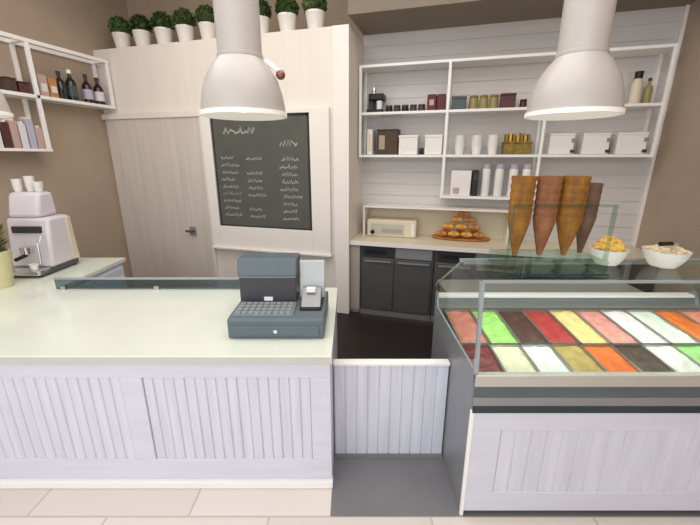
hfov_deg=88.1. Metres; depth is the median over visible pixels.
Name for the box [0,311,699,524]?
floor
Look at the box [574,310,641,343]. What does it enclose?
pan
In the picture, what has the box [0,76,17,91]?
carton
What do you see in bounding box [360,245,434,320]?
fridge
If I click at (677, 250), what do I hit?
topping
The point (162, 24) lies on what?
potted plant
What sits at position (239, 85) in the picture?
pendant lamp
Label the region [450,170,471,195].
box
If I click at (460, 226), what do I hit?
croissant
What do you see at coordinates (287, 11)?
potted plant
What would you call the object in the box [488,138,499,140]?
cup
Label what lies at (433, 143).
tub
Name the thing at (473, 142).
cup
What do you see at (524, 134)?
packet
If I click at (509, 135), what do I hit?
packet
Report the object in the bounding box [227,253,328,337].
cash register
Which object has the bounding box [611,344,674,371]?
pan
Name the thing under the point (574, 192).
stack
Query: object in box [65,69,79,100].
wine bottle
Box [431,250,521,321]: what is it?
fridge
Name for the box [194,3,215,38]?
potted plant
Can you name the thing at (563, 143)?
tub
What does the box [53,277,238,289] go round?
glass screen
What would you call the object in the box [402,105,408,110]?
tin
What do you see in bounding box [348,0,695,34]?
ceiling
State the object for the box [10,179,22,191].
cup stack
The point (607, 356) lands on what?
pan
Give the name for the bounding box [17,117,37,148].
book
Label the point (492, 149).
cup
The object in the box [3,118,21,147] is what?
book
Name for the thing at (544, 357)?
pan
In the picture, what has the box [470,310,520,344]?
pan
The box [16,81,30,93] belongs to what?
carton
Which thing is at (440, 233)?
croissant
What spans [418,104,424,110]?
tin
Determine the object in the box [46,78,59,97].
carton
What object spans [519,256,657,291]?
base cabinet
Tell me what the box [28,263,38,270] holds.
cup
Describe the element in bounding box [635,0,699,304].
wall
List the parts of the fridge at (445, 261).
door, door handle, control panel, door, door handle, vent panel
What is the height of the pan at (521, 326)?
0.169 m
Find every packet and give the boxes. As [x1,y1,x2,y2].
[0,120,12,147]
[0,132,3,147]
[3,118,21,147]
[16,121,29,147]
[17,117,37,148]
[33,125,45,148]
[504,134,507,141]
[508,134,511,141]
[523,133,526,140]
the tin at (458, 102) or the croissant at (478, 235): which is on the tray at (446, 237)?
the croissant at (478, 235)
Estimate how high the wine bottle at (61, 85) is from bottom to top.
0.300 m
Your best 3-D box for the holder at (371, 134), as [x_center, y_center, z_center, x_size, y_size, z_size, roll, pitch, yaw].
[0.265,-1.483,4.471,0.065,0.290,0.204,5,17,15]
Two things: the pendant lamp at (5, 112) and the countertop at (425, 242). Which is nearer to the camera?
the pendant lamp at (5, 112)
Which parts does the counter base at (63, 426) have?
beadboard panel, frame, baseboard, beadboard panel, panel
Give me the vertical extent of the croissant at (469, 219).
0.084 m
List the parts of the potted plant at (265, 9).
pot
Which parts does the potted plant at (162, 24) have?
pot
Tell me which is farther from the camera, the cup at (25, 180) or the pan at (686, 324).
the cup at (25, 180)
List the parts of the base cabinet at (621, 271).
door, door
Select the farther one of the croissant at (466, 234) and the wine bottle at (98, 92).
the wine bottle at (98, 92)
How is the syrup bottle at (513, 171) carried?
on the shelf rack at (660, 49)
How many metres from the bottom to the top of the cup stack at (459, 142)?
0.211 m
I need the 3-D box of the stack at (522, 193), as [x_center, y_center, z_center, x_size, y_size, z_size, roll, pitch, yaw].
[0.822,-0.222,1.758,0.112,0.385,0.112,0,16,0]
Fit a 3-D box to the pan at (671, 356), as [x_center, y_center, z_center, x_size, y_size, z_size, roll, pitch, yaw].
[1.772,0.583,1.980,0.172,0.161,0.304,0,16,0]
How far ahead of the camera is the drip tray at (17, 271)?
3.18 m
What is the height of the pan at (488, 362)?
0.162 m
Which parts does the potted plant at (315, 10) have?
pot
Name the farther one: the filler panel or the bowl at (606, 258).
the filler panel
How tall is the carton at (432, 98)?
0.170 m
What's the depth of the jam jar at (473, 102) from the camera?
4.00 m
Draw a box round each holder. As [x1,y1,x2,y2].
[367,129,375,154]
[505,274,608,275]
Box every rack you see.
[0,31,115,151]
[359,43,678,200]
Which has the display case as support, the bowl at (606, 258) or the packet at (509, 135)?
the bowl at (606, 258)
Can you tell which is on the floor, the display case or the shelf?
the display case
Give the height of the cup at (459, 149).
0.106 m
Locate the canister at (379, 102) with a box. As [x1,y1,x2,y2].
[377,100,382,108]
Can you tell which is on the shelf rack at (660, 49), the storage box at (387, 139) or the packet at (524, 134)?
the storage box at (387, 139)
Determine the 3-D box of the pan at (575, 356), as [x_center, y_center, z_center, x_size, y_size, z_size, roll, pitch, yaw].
[1.244,0.585,1.981,0.172,0.158,0.304,0,16,0]
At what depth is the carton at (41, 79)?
3.94 m
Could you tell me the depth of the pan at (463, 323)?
2.27 m
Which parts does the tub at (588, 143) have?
lid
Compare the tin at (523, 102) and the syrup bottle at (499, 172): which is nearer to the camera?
the tin at (523, 102)
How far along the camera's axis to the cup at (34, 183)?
3.23 m
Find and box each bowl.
[589,244,629,265]
[642,245,692,268]
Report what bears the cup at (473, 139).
on the cup stack at (476, 146)
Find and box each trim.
[101,110,220,287]
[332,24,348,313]
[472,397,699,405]
[631,4,689,245]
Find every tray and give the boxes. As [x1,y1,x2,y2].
[13,267,50,275]
[431,234,489,240]
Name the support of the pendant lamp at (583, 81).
hanging from the ceiling
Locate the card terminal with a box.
[299,260,324,309]
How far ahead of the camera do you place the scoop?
1.78 m
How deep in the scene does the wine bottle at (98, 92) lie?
4.57 m
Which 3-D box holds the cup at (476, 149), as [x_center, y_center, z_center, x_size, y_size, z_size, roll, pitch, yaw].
[1.455,-1.300,4.171,0.126,0.106,0.126,5,17,15]
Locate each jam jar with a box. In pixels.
[469,96,478,108]
[479,95,488,108]
[489,95,498,107]
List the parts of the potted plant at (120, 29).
pot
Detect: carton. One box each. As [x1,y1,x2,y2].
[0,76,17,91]
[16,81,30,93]
[29,74,49,96]
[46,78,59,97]
[427,94,436,109]
[436,94,445,109]
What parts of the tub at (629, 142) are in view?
lid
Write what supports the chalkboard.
attached to the wall at (163, 77)
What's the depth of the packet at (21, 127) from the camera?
3.79 m
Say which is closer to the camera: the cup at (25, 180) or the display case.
the display case
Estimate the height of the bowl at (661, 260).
0.085 m
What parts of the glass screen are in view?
rail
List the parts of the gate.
rail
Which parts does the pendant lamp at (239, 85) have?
lamp shade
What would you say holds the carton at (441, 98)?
on the shelf rack at (660, 49)
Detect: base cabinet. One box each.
[69,263,126,287]
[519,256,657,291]
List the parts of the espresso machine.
button panel, trim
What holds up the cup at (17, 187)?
on the cup stack at (17, 185)
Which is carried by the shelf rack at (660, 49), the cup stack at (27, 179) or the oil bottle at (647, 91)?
the oil bottle at (647, 91)
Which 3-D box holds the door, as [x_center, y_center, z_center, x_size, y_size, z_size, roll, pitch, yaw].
[-2.567,-0.693,4.947,1.460,2.390,0.111,5,17,15]
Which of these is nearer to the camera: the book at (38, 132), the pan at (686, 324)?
the pan at (686, 324)
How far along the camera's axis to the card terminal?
2.30 m
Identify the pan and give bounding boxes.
[444,310,489,343]
[461,344,504,371]
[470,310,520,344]
[489,344,538,371]
[496,310,550,343]
[520,344,572,371]
[522,310,580,344]
[548,310,611,344]
[550,344,606,371]
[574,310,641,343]
[581,344,640,371]
[599,310,671,344]
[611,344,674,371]
[625,310,699,343]
[641,344,699,371]
[651,310,699,341]
[672,344,699,364]
[677,310,699,323]
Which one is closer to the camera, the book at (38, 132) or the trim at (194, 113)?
the book at (38, 132)
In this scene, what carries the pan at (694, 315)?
in the display case
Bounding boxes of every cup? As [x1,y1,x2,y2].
[10,179,21,181]
[11,182,21,184]
[11,184,22,191]
[22,176,33,178]
[23,179,33,181]
[25,185,34,191]
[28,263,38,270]
[31,182,42,184]
[454,142,464,144]
[454,145,464,154]
[455,135,465,138]
[455,138,464,141]
[471,145,481,154]
[472,135,482,137]
[472,138,482,141]
[472,141,481,144]
[487,145,498,153]
[488,135,499,137]
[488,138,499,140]
[488,141,498,144]
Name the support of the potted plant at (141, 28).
on the wall at (163, 77)
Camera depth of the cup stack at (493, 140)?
4.07 m
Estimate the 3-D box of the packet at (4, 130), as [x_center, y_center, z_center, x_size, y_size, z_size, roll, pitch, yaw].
[-3.517,-1.299,3.663,0.120,0.268,0.066,5,17,15]
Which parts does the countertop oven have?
panel, trim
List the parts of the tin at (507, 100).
lid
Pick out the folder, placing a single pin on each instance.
(475, 173)
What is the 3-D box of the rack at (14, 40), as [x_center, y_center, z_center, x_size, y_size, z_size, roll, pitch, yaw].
[-3.441,-1.782,3.911,0.240,1.120,1.880,5,17,15]
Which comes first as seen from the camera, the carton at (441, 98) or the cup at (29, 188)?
the cup at (29, 188)
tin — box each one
[386,105,392,111]
[394,105,400,110]
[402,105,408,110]
[410,104,416,110]
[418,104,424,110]
[451,96,466,108]
[499,93,516,107]
[519,99,526,106]
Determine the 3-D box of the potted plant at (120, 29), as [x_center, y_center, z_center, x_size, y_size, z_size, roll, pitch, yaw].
[-2.904,-2.908,4.588,0.292,0.395,0.279,-2,16,-5]
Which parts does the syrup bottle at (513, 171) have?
lid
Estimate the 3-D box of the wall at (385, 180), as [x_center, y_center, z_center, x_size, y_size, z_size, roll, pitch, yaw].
[0.083,-1.562,4.732,6.615,4.200,0.100,5,17,15]
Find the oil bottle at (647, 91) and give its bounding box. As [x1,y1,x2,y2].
[641,78,652,102]
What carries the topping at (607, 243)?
in the bowl at (606, 258)
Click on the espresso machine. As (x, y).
(37, 234)
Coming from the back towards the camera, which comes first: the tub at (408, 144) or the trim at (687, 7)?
the tub at (408, 144)
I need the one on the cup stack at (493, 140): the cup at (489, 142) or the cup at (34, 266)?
the cup at (489, 142)
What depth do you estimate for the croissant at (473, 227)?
4.34 m
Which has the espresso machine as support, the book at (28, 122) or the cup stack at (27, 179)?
the cup stack at (27, 179)
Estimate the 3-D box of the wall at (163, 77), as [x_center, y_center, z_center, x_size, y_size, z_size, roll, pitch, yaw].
[-1.564,-1.120,4.941,3.405,3.235,0.660,5,17,15]
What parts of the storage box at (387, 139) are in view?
lid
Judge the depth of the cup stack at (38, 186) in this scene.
3.25 m
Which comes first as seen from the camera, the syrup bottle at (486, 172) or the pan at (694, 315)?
the pan at (694, 315)
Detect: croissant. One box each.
[435,230,446,236]
[442,223,453,228]
[448,231,459,237]
[451,216,462,222]
[455,223,466,229]
[457,211,468,216]
[460,231,472,237]
[463,216,475,222]
[468,224,479,230]
[473,232,484,238]
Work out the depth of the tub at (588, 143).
3.77 m
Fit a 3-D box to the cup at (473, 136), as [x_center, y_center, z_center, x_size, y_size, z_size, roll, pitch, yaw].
[1.455,-1.401,4.142,0.126,0.106,0.126,5,17,15]
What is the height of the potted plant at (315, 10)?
0.395 m
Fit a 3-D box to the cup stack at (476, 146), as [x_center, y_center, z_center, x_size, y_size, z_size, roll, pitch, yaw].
[1.455,-1.350,4.156,0.126,0.211,0.126,5,17,15]
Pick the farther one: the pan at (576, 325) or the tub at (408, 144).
the tub at (408, 144)
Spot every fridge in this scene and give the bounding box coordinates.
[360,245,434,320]
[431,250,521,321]
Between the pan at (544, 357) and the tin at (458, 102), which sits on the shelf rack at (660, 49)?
the tin at (458, 102)
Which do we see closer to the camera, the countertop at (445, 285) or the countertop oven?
the countertop at (445, 285)
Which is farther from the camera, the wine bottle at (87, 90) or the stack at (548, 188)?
the wine bottle at (87, 90)
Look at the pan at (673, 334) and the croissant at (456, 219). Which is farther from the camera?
the croissant at (456, 219)
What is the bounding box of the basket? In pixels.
[501,141,532,153]
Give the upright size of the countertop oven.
0.213 m
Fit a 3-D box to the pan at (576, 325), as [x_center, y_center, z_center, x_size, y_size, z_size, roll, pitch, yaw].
[1.434,0.451,2.308,0.172,0.172,0.404,0,16,0]
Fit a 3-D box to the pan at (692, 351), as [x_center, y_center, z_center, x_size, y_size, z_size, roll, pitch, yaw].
[1.948,0.585,1.981,0.172,0.157,0.304,0,16,0]
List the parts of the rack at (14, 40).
rail, rail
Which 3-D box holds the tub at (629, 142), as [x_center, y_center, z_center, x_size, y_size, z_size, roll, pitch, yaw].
[2.893,-1.237,3.768,0.274,0.210,0.214,5,17,15]
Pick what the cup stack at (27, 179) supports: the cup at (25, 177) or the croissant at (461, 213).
the cup at (25, 177)
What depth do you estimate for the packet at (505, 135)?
4.00 m
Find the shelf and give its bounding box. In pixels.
[363,203,508,243]
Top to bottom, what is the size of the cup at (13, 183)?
0.061 m
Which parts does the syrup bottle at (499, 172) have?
lid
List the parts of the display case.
frame, panel, frame, corner trim, corner post, sill, shelf rail, frame, fascia glass, fascia rail, beadboard panel, panel, frame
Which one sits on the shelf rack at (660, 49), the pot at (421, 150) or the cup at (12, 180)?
the pot at (421, 150)
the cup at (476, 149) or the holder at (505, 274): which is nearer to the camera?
the holder at (505, 274)
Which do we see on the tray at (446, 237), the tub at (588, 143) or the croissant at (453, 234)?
the croissant at (453, 234)
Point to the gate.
(384, 408)
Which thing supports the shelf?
on the countertop at (425, 242)
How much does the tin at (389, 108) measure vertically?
0.075 m
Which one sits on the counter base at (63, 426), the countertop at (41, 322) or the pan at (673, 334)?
the countertop at (41, 322)
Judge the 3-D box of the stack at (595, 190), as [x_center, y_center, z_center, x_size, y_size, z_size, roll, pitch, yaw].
[1.178,-0.219,1.811,0.096,0.350,0.096,0,16,0]
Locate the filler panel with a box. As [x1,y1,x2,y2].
[350,245,360,311]
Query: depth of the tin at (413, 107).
4.18 m
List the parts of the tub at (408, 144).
lid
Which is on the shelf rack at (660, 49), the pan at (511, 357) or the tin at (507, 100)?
the tin at (507, 100)
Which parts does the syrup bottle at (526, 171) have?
lid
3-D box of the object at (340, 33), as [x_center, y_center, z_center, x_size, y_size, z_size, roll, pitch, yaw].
[-0.097,-0.904,4.197,0.182,3.235,0.020,5,17,15]
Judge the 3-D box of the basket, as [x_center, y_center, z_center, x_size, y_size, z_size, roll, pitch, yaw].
[1.861,-1.281,4.055,0.299,0.135,0.214,5,17,15]
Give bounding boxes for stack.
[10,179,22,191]
[22,176,34,191]
[31,182,43,191]
[454,135,465,154]
[471,135,482,154]
[487,135,499,153]
[507,176,537,255]
[533,176,563,255]
[556,175,591,255]
[576,182,603,252]
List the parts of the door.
handle plate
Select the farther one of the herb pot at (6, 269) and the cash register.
the herb pot at (6, 269)
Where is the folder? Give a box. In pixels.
[470,170,478,195]
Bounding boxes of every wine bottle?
[55,71,67,98]
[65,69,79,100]
[82,74,94,102]
[93,77,105,104]
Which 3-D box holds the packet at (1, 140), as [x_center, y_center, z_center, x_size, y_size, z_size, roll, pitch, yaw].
[-3.539,-1.282,3.587,0.120,0.278,0.066,5,17,15]
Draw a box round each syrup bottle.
[480,164,490,195]
[493,164,504,195]
[507,164,518,196]
[522,164,531,175]
[628,71,643,102]
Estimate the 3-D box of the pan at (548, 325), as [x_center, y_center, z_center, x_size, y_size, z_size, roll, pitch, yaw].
[1.258,0.451,2.308,0.172,0.173,0.404,0,16,0]
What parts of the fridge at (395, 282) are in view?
door handle, door, control panel, door, door handle, vent panel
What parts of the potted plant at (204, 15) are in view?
pot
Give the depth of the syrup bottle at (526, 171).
4.03 m
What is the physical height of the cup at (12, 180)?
0.061 m
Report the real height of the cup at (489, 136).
0.106 m
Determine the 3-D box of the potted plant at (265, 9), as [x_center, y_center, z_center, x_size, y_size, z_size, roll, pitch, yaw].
[-1.013,-2.758,4.073,0.282,0.395,0.290,-1,16,-3]
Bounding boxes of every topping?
[593,236,625,251]
[644,244,687,254]
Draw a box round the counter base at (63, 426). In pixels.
[0,309,336,488]
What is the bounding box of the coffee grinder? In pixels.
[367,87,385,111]
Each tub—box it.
[399,135,419,154]
[424,134,443,154]
[544,133,575,153]
[576,133,611,153]
[608,132,649,153]
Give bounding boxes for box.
[376,129,400,154]
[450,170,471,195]
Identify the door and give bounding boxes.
[106,117,216,287]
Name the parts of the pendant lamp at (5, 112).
lamp shade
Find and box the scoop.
[658,241,679,245]
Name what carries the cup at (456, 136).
on the cup stack at (459, 142)
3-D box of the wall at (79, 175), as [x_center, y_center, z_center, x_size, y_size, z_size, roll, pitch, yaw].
[-4.158,-0.834,2.224,0.100,4.200,7.260,5,17,15]
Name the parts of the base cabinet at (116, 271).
door, door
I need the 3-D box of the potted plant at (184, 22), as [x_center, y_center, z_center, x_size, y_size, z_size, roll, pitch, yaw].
[-1.983,-2.836,4.342,0.282,0.395,0.290,9,18,28]
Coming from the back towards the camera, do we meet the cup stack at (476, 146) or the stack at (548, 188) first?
the cup stack at (476, 146)
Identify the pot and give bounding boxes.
[0,223,13,288]
[419,148,423,154]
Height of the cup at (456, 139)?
0.106 m
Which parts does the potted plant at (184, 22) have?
pot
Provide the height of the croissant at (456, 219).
0.084 m
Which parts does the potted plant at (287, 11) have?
pot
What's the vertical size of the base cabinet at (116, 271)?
0.855 m
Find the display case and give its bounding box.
[431,258,699,515]
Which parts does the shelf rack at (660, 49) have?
wall rail, wall rail, wall rail, wall rail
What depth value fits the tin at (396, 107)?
4.24 m
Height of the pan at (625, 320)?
0.171 m
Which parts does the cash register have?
drawer, drawer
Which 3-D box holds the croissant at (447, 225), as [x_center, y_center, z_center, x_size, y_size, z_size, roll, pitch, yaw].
[1.211,-0.447,4.448,0.142,0.084,0.088,7,18,23]
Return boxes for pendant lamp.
[0,91,13,117]
[199,0,286,120]
[524,0,625,120]
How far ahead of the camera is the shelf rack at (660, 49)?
3.95 m
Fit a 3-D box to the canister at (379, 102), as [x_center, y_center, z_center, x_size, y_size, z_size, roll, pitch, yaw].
[0.350,-1.867,4.298,0.072,0.095,0.071,5,17,15]
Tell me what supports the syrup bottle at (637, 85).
on the shelf rack at (660, 49)
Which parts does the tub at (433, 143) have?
lid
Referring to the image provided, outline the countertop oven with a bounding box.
[367,216,417,237]
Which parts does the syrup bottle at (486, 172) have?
lid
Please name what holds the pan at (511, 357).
in the display case
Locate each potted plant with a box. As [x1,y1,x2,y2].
[107,15,132,47]
[128,13,152,45]
[150,11,174,43]
[170,7,196,41]
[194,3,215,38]
[259,0,271,32]
[274,0,299,30]
[301,0,327,28]
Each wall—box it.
[0,0,134,287]
[93,26,363,311]
[126,0,684,245]
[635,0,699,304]
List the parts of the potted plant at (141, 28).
pot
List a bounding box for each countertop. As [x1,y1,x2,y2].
[0,258,337,363]
[349,231,648,264]
[437,280,642,314]
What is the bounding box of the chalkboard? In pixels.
[200,107,332,256]
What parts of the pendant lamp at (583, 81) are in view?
lamp shade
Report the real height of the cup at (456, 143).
0.106 m
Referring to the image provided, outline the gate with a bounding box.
[333,359,449,457]
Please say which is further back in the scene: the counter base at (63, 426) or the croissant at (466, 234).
the croissant at (466, 234)
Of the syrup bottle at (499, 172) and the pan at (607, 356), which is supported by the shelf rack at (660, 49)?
the syrup bottle at (499, 172)
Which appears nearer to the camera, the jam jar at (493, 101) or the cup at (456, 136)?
the jam jar at (493, 101)
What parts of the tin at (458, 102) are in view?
lid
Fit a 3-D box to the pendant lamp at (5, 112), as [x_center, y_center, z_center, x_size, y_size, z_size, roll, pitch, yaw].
[-2.530,-1.939,2.103,0.476,2.010,0.476,5,17,15]
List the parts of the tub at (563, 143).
lid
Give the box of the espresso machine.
[7,191,79,277]

